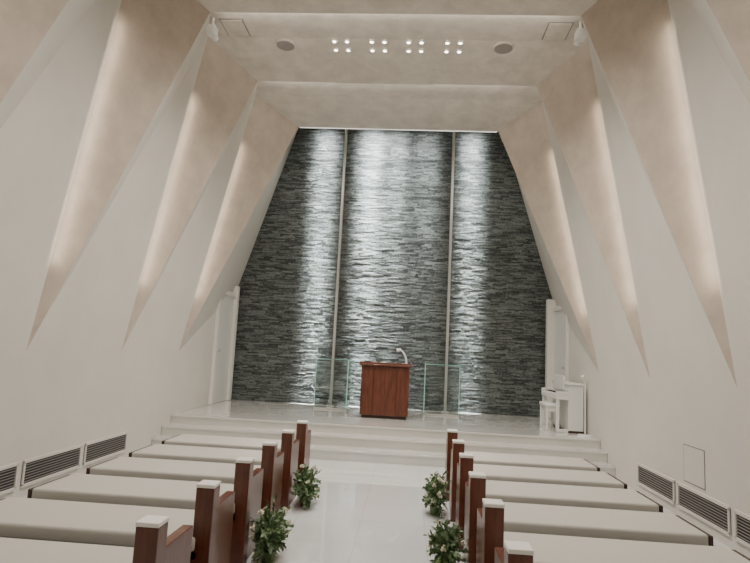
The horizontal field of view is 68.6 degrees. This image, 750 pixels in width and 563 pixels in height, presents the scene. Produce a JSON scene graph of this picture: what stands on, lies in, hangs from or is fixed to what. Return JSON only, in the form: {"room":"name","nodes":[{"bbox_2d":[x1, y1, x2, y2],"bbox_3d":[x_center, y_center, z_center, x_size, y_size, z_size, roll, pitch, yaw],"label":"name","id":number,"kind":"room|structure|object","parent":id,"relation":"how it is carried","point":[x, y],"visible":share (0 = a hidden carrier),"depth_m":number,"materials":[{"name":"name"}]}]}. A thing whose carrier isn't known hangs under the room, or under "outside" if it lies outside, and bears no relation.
{"room":"house of worship","nodes":[
{"label":"house of worship","id":0,"kind":"room"},
{"bbox_2d":[0,0,298,498],"bbox_3d":[-2.625,-1.150,5.153,1.440,6.500,13.600,2,-7,4],"label":"wall","id":1,"kind":"structure","parent":0,"point":[141,164],"depth_m":6.33,"materials":[{"name":"white paint"}]},
{"bbox_2d":[0,462,18,495],"bbox_3d":[-3.481,1.813,4.824,0.020,0.260,0.960,2,-7,4],"label":"air vent","id":2,"kind":"object","parent":1,"relation":"in","point":[8,473],"visible":1,"depth_m":5.20,"materials":[{"name":"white metal"}]},
{"bbox_2d":[20,444,81,487],"bbox_3d":[-3.419,1.945,5.854,0.020,0.260,0.960,2,-7,4],"label":"air vent","id":3,"kind":"object","parent":1,"relation":"in","point":[46,466],"visible":1,"depth_m":5.79,"materials":[{"name":"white metal"}]},
{"bbox_2d":[82,431,127,465],"bbox_3d":[-3.358,2.077,6.884,0.020,0.260,0.960,2,-7,4],"label":"air vent","id":4,"kind":"object","parent":1,"relation":"in","point":[103,448],"visible":1,"depth_m":6.83,"materials":[{"name":"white metal"}]},
{"bbox_2d":[208,286,239,404],"bbox_3d":[-3.009,1.214,11.034,0.097,2.365,1.080,2,-7,4],"label":"door","id":5,"kind":"structure","parent":1,"relation":"in","point":[225,329],"depth_m":11.04,"materials":[{"name":"white paint"}]},
{"bbox_2d":[21,459,731,562],"bbox_3d":[-0.169,2.241,4.672,6.880,0.100,14.000,2,-7,4],"label":"floor","id":6,"kind":"structure","parent":0,"point":[363,512],"depth_m":5.30,"materials":[{"name":"white tile"}]},
{"bbox_2d":[0,515,192,562],"bbox_3d":[-1.829,1.492,2.802,1.662,0.757,0.530,2,-7,4],"label":"pew","id":7,"kind":"object","parent":6,"relation":"on","point":[152,544],"visible":1,"depth_m":2.84,"materials":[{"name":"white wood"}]},
{"bbox_2d":[0,480,234,562],"bbox_3d":[-1.785,1.585,3.535,1.662,0.757,0.530,2,-7,4],"label":"pew","id":8,"kind":"object","parent":6,"relation":"on","point":[211,519],"visible":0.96,"depth_m":3.38,"materials":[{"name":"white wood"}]},
{"bbox_2d":[27,457,263,562],"bbox_3d":[-1.740,1.681,4.277,1.662,0.757,0.530,2,-7,4],"label":"pew","id":9,"kind":"object","parent":6,"relation":"on","point":[248,483],"visible":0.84,"depth_m":4.07,"materials":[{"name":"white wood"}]},
{"bbox_2d":[86,441,283,520],"bbox_3d":[-1.696,1.776,5.020,1.662,0.757,0.530,2,-7,4],"label":"pew","id":10,"kind":"object","parent":6,"relation":"on","point":[272,461],"visible":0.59,"depth_m":4.83,"materials":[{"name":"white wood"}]},
{"bbox_2d":[128,429,298,509],"bbox_3d":[-1.652,1.870,5.753,1.662,0.757,0.530,2,-7,4],"label":"pew","id":11,"kind":"object","parent":6,"relation":"on","point":[289,445],"visible":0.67,"depth_m":5.55,"materials":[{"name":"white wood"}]},
{"bbox_2d":[161,420,310,475],"bbox_3d":[-1.607,1.965,6.495,1.662,0.757,0.530,2,-7,4],"label":"pew","id":12,"kind":"object","parent":6,"relation":"on","point":[303,434],"visible":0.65,"depth_m":6.29,"materials":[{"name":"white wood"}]},
{"bbox_2d":[250,494,293,562],"bbox_3d":[-0.784,1.855,4.142,0.335,0.470,0.567,2,-7,4],"label":"floral arrangement","id":13,"kind":"object","parent":6,"relation":"on","point":[269,533],"visible":1,"depth_m":4.07,"materials":[{"name":"green plant"}]},
{"bbox_2d":[291,463,321,509],"bbox_3d":[-0.701,2.066,5.592,0.322,0.419,0.612,2,-7,4],"label":"floral arrangement","id":14,"kind":"object","parent":6,"relation":"on","point":[304,487],"visible":1,"depth_m":5.55,"materials":[{"name":"green plant"}]},
{"bbox_2d":[152,399,615,476],"bbox_3d":[0.139,2.608,9.616,6.672,0.430,3.460,2,-7,4],"label":"platform","id":15,"kind":"object","parent":6,"relation":"on","point":[335,434],"visible":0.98,"depth_m":8.49,"materials":[{"name":"white stone"}]},
{"bbox_2d":[314,358,351,413],"bbox_3d":[-0.829,1.952,10.384,0.704,0.962,0.584,2,-7,4],"label":"glass screen","id":16,"kind":"object","parent":15,"relation":"on","point":[333,376],"visible":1,"depth_m":10.65,"materials":[{"name":"clear glass"}]},
{"bbox_2d":[332,129,347,358],"bbox_3d":[-0.758,-0.466,11.588,0.140,6.056,0.160,2,-7,4],"label":"steel mullion","id":17,"kind":"object","parent":15,"relation":"on","point":[346,130],"visible":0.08,"depth_m":11.59,"materials":[{"name":"white metal"}]},
{"bbox_2d":[359,361,411,419],"bbox_3d":[0.181,1.931,9.831,0.920,0.965,0.580,2,-7,4],"label":"lectern","id":18,"kind":"object","parent":15,"relation":"on","point":[384,393],"visible":1,"depth_m":9.59,"materials":[{"name":"brown wood"}]},
{"bbox_2d":[397,349,406,363],"bbox_3d":[0.495,1.353,9.896,0.229,0.285,0.140,2,-7,4],"label":"gooseneck microphone","id":19,"kind":"object","parent":18,"relation":"on","point":[398,350],"visible":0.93,"depth_m":9.89,"materials":[{"name":"white paint"}]},
{"bbox_2d":[422,364,459,417],"bbox_3d":[1.249,2.038,10.248,0.704,0.962,0.584,2,-7,4],"label":"glass screen","id":20,"kind":"object","parent":15,"relation":"on","point":[441,384],"visible":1,"depth_m":10.51,"materials":[{"name":"clear glass"}]},
{"bbox_2d":[445,131,454,364],"bbox_3d":[1.555,-0.370,11.437,0.140,6.056,0.160,2,-7,4],"label":"steel mullion","id":21,"kind":"object","parent":15,"relation":"on","point":[453,140],"visible":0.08,"depth_m":11.44,"materials":[{"name":"white metal"}]},
{"bbox_2d":[539,401,559,430],"bbox_3d":[2.945,2.266,9.289,0.240,0.440,0.460,2,-7,4],"label":"piano bench","id":22,"kind":"object","parent":15,"relation":"on","point":[549,406],"visible":0.77,"depth_m":9.24,"materials":[{"name":"white paint"}]},
{"bbox_2d":[542,374,583,433],"bbox_3d":[3.204,2.066,9.441,0.450,0.900,1.040,2,-7,4],"label":"upright piano","id":23,"kind":"object","parent":15,"relation":"on","point":[568,417],"visible":0.93,"depth_m":8.97,"materials":[{"name":"white paint"}]},
{"bbox_2d":[577,375,592,437],"bbox_3d":[3.302,1.947,8.642,0.240,0.948,0.240,2,-7,4],"label":"microphone stand","id":24,"kind":"object","parent":15,"relation":"on","point":[582,376],"visible":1,"depth_m":8.63,"materials":[{"name":"white paint"}]},
{"bbox_2d":[422,470,450,518],"bbox_3d":[0.628,2.132,5.604,0.309,0.423,0.601,2,-7,4],"label":"floral arrangement","id":25,"kind":"object","parent":6,"relation":"on","point":[435,494],"visible":1,"depth_m":5.47,"materials":[{"name":"green plant"}]},
{"bbox_2d":[423,518,466,562],"bbox_3d":[0.522,1.937,4.051,0.347,0.414,0.546,2,-7,4],"label":"floral arrangement","id":26,"kind":"object","parent":6,"relation":"on","point":[444,540],"visible":1,"depth_m":3.98,"materials":[{"name":"green plant"}]},
{"bbox_2d":[494,540,533,562],"bbox_3d":[1.415,1.626,2.590,1.662,0.757,0.530,2,-7,4],"label":"pew","id":27,"kind":"object","parent":6,"relation":"on","point":[513,551],"visible":1,"depth_m":2.45,"materials":[{"name":"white wood"}]},
{"bbox_2d":[445,429,599,500],"bbox_3d":[1.636,2.099,6.283,1.662,0.757,0.530,2,-7,4],"label":"pew","id":28,"kind":"object","parent":6,"relation":"on","point":[536,461],"visible":0.43,"depth_m":6.12,"materials":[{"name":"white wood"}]},
{"bbox_2d":[449,439,627,521],"bbox_3d":[1.592,2.004,5.541,1.662,0.757,0.530,2,-7,4],"label":"pew","id":29,"kind":"object","parent":6,"relation":"on","point":[493,472],"visible":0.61,"depth_m":5.37,"materials":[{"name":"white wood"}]},
{"bbox_2d":[455,453,662,548],"bbox_3d":[1.548,1.910,4.808,1.662,0.757,0.530,2,-7,4],"label":"pew","id":30,"kind":"object","parent":6,"relation":"on","point":[507,491],"visible":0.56,"depth_m":4.64,"materials":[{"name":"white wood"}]},
{"bbox_2d":[463,471,713,562],"bbox_3d":[1.503,1.815,4.065,1.662,0.757,0.530,2,-7,4],"label":"pew","id":31,"kind":"object","parent":6,"relation":"on","point":[518,517],"visible":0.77,"depth_m":3.89,"materials":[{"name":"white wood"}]},
{"bbox_2d":[476,498,749,562],"bbox_3d":[1.459,1.720,3.323,1.662,0.757,0.530,2,-7,4],"label":"pew","id":32,"kind":"object","parent":6,"relation":"on","point":[491,534],"visible":0.9,"depth_m":3.32,"materials":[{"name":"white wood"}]},
{"bbox_2d":[335,82,432,84],"bbox_3d":[0.138,-3.233,8.961,1.600,0.015,0.020,2,-7,4],"label":"diffuser","id":33,"kind":"object","parent":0,"point":[335,82],"depth_m":8.96,"materials":[{"name":"white"}]},
{"bbox_2d":[231,127,551,416],"bbox_3d":[0.402,-0.266,11.822,7.280,6.700,0.209,2,-7,4],"label":"wall","id":34,"kind":"structure","parent":0,"point":[393,278],"depth_m":11.72,"materials":[{"name":"stone"}]},
{"bbox_2d":[300,127,488,131],"bbox_3d":[0.425,-2.909,10.487,3.760,0.030,0.040,2,-7,4],"label":"trim","id":35,"kind":"structure","parent":34,"relation":"attached to","point":[300,127],"depth_m":10.48,"materials":[{"name":"white"}]},
{"bbox_2d":[197,0,597,131],"bbox_3d":[0.136,-3.893,5.440,5.700,0.720,13.400,2,-7,4],"label":"ceiling","id":36,"kind":"structure","parent":0,"point":[479,88],"depth_m":8.05,"materials":[{"name":"paint"}]},
{"bbox_2d":[206,18,218,40],"bbox_3d":[-2.182,-3.407,7.426,0.120,0.270,0.222,2,-7,4],"label":"lamp","id":37,"kind":"object","parent":36,"relation":"hanging from","point":[211,30],"depth_m":7.35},
{"bbox_2d":[219,18,250,35],"bbox_3d":[-1.927,-3.503,7.584,0.320,0.025,0.400,2,-7,4],"label":"access hatch","id":38,"kind":"object","parent":36,"relation":"in","point":[233,27],"depth_m":7.56,"materials":[{"name":"white paint"}]},
{"bbox_2d":[276,38,295,50],"bbox_3d":[-1.286,-3.411,7.928,0.280,0.040,0.280,2,-7,4],"label":"ceiling speaker","id":39,"kind":"object","parent":36,"relation":"in","point":[285,44],"depth_m":7.88},
{"bbox_2d":[331,39,350,51],"bbox_3d":[-0.479,-3.380,7.865,0.270,0.065,0.270,2,-7,4],"label":"recessed light","id":40,"kind":"object","parent":36,"relation":"in","point":[347,41],"visible":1,"depth_m":7.86,"materials":[{"name":"white"}]},
{"bbox_2d":[369,39,387,52],"bbox_3d":[0.049,-3.358,7.830,0.270,0.065,0.270,2,-7,4],"label":"recessed light","id":41,"kind":"object","parent":36,"relation":"in","point":[371,41],"visible":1,"depth_m":7.78,"materials":[{"name":"white"}]},
{"bbox_2d":[405,40,424,52],"bbox_3d":[0.568,-3.336,7.797,0.270,0.065,0.270,2,-7,4],"label":"recessed light","id":42,"kind":"object","parent":36,"relation":"in","point":[421,42],"visible":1,"depth_m":7.74,"materials":[{"name":"white"}]},
{"bbox_2d":[443,40,463,53],"bbox_3d":[1.106,-3.314,7.761,0.270,0.065,0.270,2,-7,4],"label":"recessed light","id":43,"kind":"object","parent":36,"relation":"in","point":[446,42],"visible":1,"depth_m":7.71,"materials":[{"name":"white"}]},
{"bbox_2d":[493,41,513,53],"bbox_3d":[1.804,-3.282,7.726,0.280,0.040,0.280,2,-7,4],"label":"ceiling speaker","id":44,"kind":"object","parent":36,"relation":"in","point":[503,47],"depth_m":7.69},
{"bbox_2d":[541,22,573,39],"bbox_3d":[2.420,-3.322,7.300,0.320,0.025,0.400,2,-7,4],"label":"access hatch","id":45,"kind":"object","parent":36,"relation":"in","point":[554,30],"depth_m":7.27,"materials":[{"name":"white paint"}]},
{"bbox_2d":[573,21,586,45],"bbox_3d":[2.644,-3.206,7.111,0.120,0.270,0.222,2,-7,4],"label":"lamp","id":46,"kind":"object","parent":36,"relation":"hanging from","point":[580,35],"depth_m":7.03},
{"bbox_2d":[499,0,749,557],"bbox_3d":[2.600,-0.933,4.811,1.440,6.500,13.600,2,-7,4],"label":"wall","id":47,"kind":"structure","parent":0,"point":[631,167],"depth_m":6.03,"materials":[{"name":"white paint"}]},
{"bbox_2d":[545,299,569,418],"bbox_3d":[3.508,1.485,10.608,0.177,2.365,1.080,2,-7,4],"label":"door","id":48,"kind":"structure","parent":47,"relation":"in","point":[557,349],"depth_m":10.90,"materials":[{"name":"white paint"}]},
{"bbox_2d":[637,463,675,504],"bbox_3d":[3.283,2.353,6.450,0.020,0.260,0.960,2,-7,4],"label":"air vent","id":49,"kind":"object","parent":47,"relation":"in","point":[663,486],"visible":1,"depth_m":6.39,"materials":[{"name":"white metal"}]},
{"bbox_2d":[683,444,705,490],"bbox_3d":[3.254,1.884,5.613,0.006,0.380,0.420,2,-7,4],"label":"access panel","id":50,"kind":"object","parent":47,"relation":"in","point":[694,459],"depth_m":5.59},
{"bbox_2d":[677,482,731,536],"bbox_3d":[3.221,2.221,5.420,0.020,0.260,0.960,2,-7,4],"label":"air vent","id":51,"kind":"object","parent":47,"relation":"in","point":[711,511],"depth_m":5.35,"materials":[{"name":"white metal"}]},
{"bbox_2d":[734,509,749,547],"bbox_3d":[3.159,2.089,4.391,0.020,0.260,0.960,2,-7,4],"label":"air vent","id":52,"kind":"object","parent":47,"relation":"in","point":[741,520],"visible":1,"depth_m":4.76,"materials":[{"name":"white metal"}]}
]}

